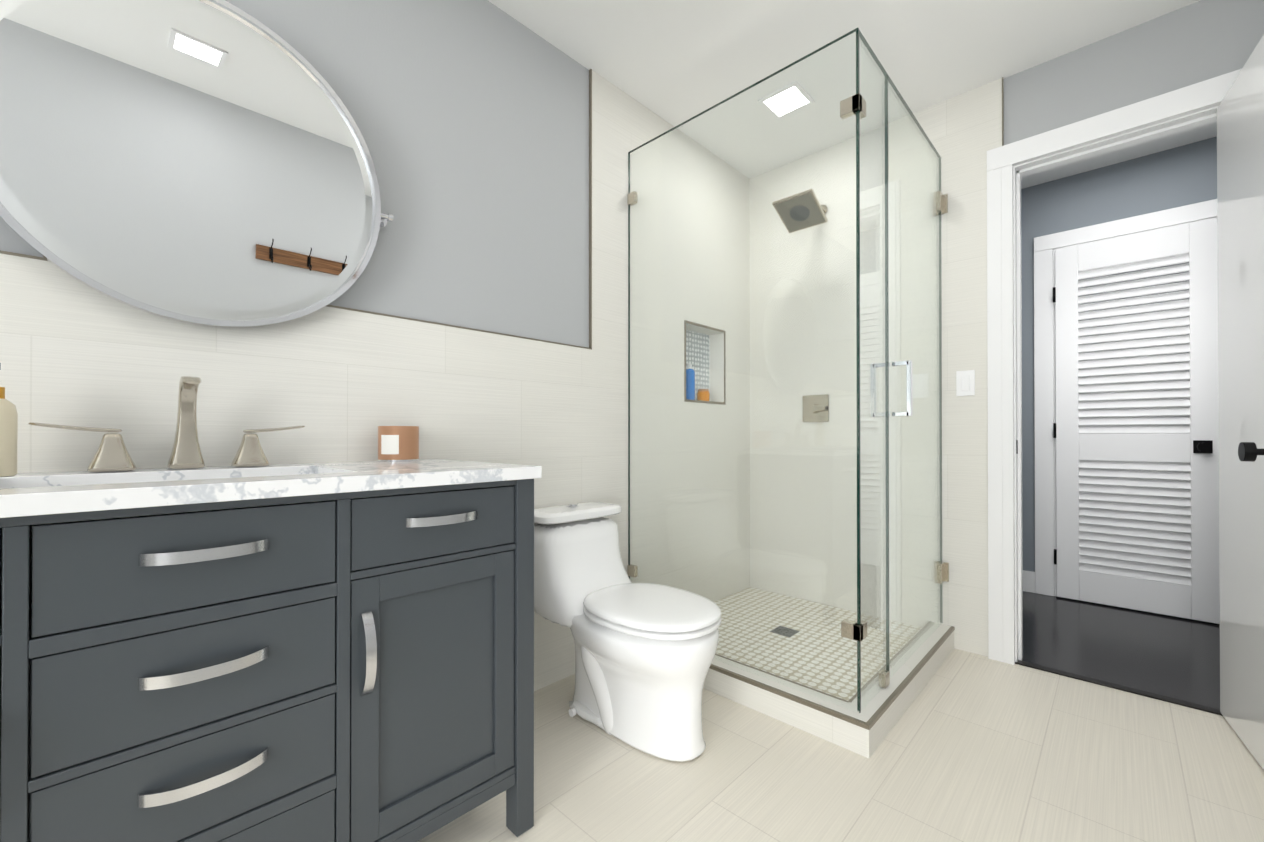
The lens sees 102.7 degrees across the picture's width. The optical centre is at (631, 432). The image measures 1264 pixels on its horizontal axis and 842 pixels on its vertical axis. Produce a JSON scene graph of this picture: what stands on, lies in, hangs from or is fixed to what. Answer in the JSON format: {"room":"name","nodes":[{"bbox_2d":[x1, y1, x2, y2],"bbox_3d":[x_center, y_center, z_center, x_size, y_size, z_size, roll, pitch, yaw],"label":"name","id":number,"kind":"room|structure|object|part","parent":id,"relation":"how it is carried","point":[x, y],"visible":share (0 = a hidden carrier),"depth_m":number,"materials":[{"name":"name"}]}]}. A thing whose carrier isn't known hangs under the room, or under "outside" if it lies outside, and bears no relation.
{"room":"bathroom","nodes":[
{"label":"bathroom","id":0,"kind":"room"},
{"bbox_2d":[0,497,366,607],"bbox_3d":[-0.879,0.183,1.007,0.361,0.140,0.546,0,0,44],"label":"drawer","id":1,"kind":"object","parent":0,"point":[364,497],"depth_m":0.74,"materials":[{"name":"grey wood"}]},
{"bbox_2d":[0,0,749,690],"bbox_3d":[-1.269,-0.288,1.154,0.164,2.570,5.597,0,0,44],"label":"wall","id":2,"kind":"structure","parent":0,"point":[476,310],"depth_m":1.82,"materials":[{"name":"grey paint"}]},
{"bbox_2d":[0,0,392,327],"bbox_3d":[-1.036,-0.654,1.236,0.064,0.780,0.856,5,3,44],"label":"round mirror","id":3,"kind":"object","parent":2,"relation":"attached to","point":[204,162],"visible":1,"depth_m":1.18,"materials":[{"name":"silver metal"}]},
{"bbox_2d":[686,363,694,399],"bbox_3d":[0.314,-0.277,2.756,0.058,0.200,0.058,0,0,44],"label":"bottle","id":4,"kind":"object","parent":2,"relation":"in","point":[690,382],"depth_m":2.73,"materials":[{"name":"blue plastic"}]},
{"bbox_2d":[697,389,709,400],"bbox_3d":[0.401,-0.210,2.838,0.070,0.068,0.070,0,0,44],"label":"jar","id":5,"kind":"object","parent":2,"relation":"in","point":[705,394],"depth_m":2.81,"materials":[{"name":"orange"}]},
{"bbox_2d":[417,591,1263,841],"bbox_3d":[0.318,1.044,0.642,3.150,0.100,7.070,0,0,44],"label":"floor","id":6,"kind":"structure","parent":0,"point":[972,747],"depth_m":1.51,"materials":[{"name":"tile"}]},
{"bbox_2d":[0,464,541,841],"bbox_3d":[-0.882,0.554,1.008,0.586,0.883,1.270,0,0,44],"label":"bathroom vanity","id":7,"kind":"object","parent":6,"relation":"on","point":[250,644],"depth_m":0.89,"materials":[{"name":"grey paint"}]},
{"bbox_2d":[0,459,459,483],"bbox_3d":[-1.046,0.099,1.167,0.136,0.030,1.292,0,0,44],"label":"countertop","id":8,"kind":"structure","parent":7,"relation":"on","point":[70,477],"depth_m":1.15,"materials":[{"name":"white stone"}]},
{"bbox_2d":[0,363,17,476],"bbox_3d":[-1.204,-0.025,0.947,0.070,0.214,0.068,0,0,44],"label":"soap dispenser","id":9,"kind":"object","parent":8,"relation":"on","point":[8,435],"visible":1,"depth_m":0.95,"materials":[{"name":"beige"}]},
{"bbox_2d":[28,376,304,471],"bbox_3d":[-1.000,-0.023,1.141,0.158,0.212,0.476,0,0,44],"label":"faucet","id":10,"kind":"object","parent":8,"relation":"on","point":[112,455],"depth_m":1.15,"materials":[{"name":"silver metal"}]},
{"bbox_2d":[377,426,419,461],"bbox_3d":[-0.699,0.032,1.516,0.116,0.104,0.116,0,0,44],"label":"candle jar","id":11,"kind":"object","parent":8,"relation":"on","point":[398,443],"visible":0.98,"depth_m":1.47,"materials":[{"name":"brown glass"}]},
{"bbox_2d":[0,464,541,507],"bbox_3d":[-0.720,0.097,0.853,0.121,0.030,1.292,0,0,44],"label":"countertop","id":12,"kind":"structure","parent":7,"relation":"on","point":[111,489],"depth_m":0.87,"materials":[{"name":"white stone"}]},
{"bbox_2d":[534,502,720,761],"bbox_3d":[-0.030,0.647,1.780,0.740,0.738,0.405,0,0,44],"label":"toilet","id":13,"kind":"object","parent":6,"relation":"on","point":[645,653],"visible":1,"depth_m":1.64,"materials":[{"name":"white ceramic"}]},
{"bbox_3d":[0.057,0.584,1.697,0.503,0.053,0.380,0,0,44],"label":"seat lid","id":14,"kind":"part","parent":13,"relation":"part of","materials":[{"name":"white plastic"}]},
{"bbox_2d":[627,28,954,757],"bbox_3d":[0.731,-0.148,2.321,1.096,2.301,1.113,0,0,44],"label":"shower enclosure","id":15,"kind":"object","parent":6,"relation":"on","point":[855,682],"visible":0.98,"depth_m":1.92,"materials":[{"name":"glass"}]},
{"bbox_2d":[488,0,1216,188],"bbox_3d":[0.318,-1.626,0.655,3.150,0.100,7.070,0,0,44],"label":"ceiling","id":16,"kind":"structure","parent":0,"point":[674,63],"depth_m":2.08,"materials":[{"name":"white paint"}]},
{"bbox_2d":[758,81,814,119],"bbox_3d":[0.729,-1.564,2.386,0.192,0.006,0.192,0,0,44],"label":"recessed light","id":17,"kind":"object","parent":16,"relation":"in","point":[795,91],"depth_m":2.38,"materials":[{"name":"white plastic"}]},
{"bbox_2d":[749,0,1263,656],"bbox_3d":[1.785,-0.283,2.172,3.150,2.570,0.133,0,0,44],"label":"wall","id":18,"kind":"structure","parent":0,"point":[1185,46],"depth_m":2.50,"materials":[{"name":"white tile"}]},
{"bbox_2d":[772,189,828,421],"bbox_3d":[0.920,-0.658,2.659,0.220,1.195,0.370,0,0,44],"label":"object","id":19,"kind":"object","parent":18,"relation":"attached to","point":[820,215],"depth_m":2.62,"materials":[{"name":"silver metal"}]},
{"bbox_2d":[956,370,974,395],"bbox_3d":[1.530,-0.228,2.320,0.072,0.116,0.008,0,0,44],"label":"switch plate","id":20,"kind":"object","parent":18,"relation":"attached to","point":[965,383],"visible":1,"depth_m":2.32,"materials":[{"name":"white plastic"}]},
{"bbox_2d":[987,69,1241,664],"bbox_3d":[1.931,-0.128,2.029,0.809,2.258,0.172,0,0,44],"label":"door frame","id":21,"kind":"structure","parent":18,"relation":"attached to","point":[1180,110],"depth_m":2.20,"materials":[{"name":"white wood"}]},
{"bbox_2d":[1015,660,1222,715],"bbox_3d":[1.900,0.998,1.992,0.643,0.006,0.040,0,0,44],"label":"sill","id":22,"kind":"structure","parent":18,"relation":"attached to","point":[1132,690],"depth_m":1.97,"materials":[{"name":"grey"}]},
{"bbox_2d":[1217,35,1263,769],"bbox_3d":[1.922,-0.084,1.551,0.183,2.148,0.616,0,0,37],"label":"bathroom door","id":23,"kind":"structure","parent":18,"relation":"in","point":[1240,174],"depth_m":1.61,"materials":[{"name":"white painted wood"},{"name":"black metal"}]},
{"bbox_3d":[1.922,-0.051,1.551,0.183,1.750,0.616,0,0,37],"label":"handle","id":24,"kind":"part","parent":23,"relation":"part of","materials":[{"name":"black metal"}]},
{"bbox_2d":[1021,136,1216,571],"bbox_3d":[2.931,-0.280,2.928,2.550,2.570,0.160,0,0,44],"label":"wall","id":25,"kind":"structure","parent":0,"point":[1183,175],"depth_m":3.03,"materials":[{"name":"grey paint"}]},
{"bbox_2d":[1034,199,1216,595],"bbox_3d":[2.846,-0.112,2.882,0.867,2.234,0.021,0,0,44],"label":"door frame","id":26,"kind":"structure","parent":25,"relation":"attached to","point":[1045,246],"depth_m":3.13,"materials":[{"name":"white wood"}]},
{"bbox_2d":[1053,218,1219,623],"bbox_3d":[2.814,-0.064,2.857,0.670,2.122,0.097,0,0,44],"label":"hall door","id":27,"kind":"structure","parent":25,"relation":"in","point":[1197,448],"depth_m":2.80,"materials":[{"name":"white wood"}]},
{"bbox_3d":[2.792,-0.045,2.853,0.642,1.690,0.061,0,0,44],"label":"handle","id":28,"kind":"part","parent":27,"relation":"part of","materials":[{"name":"white wood"}]},
{"bbox_2d":[1077,254,1191,585],"bbox_3d":[2.839,-0.072,2.874,0.457,1.787,0.041,0,0,44],"label":"louvers","id":29,"kind":"object","parent":27,"relation":"attached to","point":[1133,319],"visible":0.79,"depth_m":2.86,"materials":[{"name":"white wood"}]},
{"bbox_3d":[1.597,-0.278,3.274,0.150,2.570,1.193,0,0,44],"label":"wall","id":30,"kind":"structure","parent":0,"visible":0},
{"bbox_2d":[1023,570,1034,592],"bbox_3d":[1.889,0.941,2.986,0.662,0.130,1.192,0,0,44],"label":"baseboard","id":31,"kind":"structure","parent":30,"relation":"attached to","point":[1028,581],"depth_m":3.20,"materials":[{"name":"white"}]}
]}

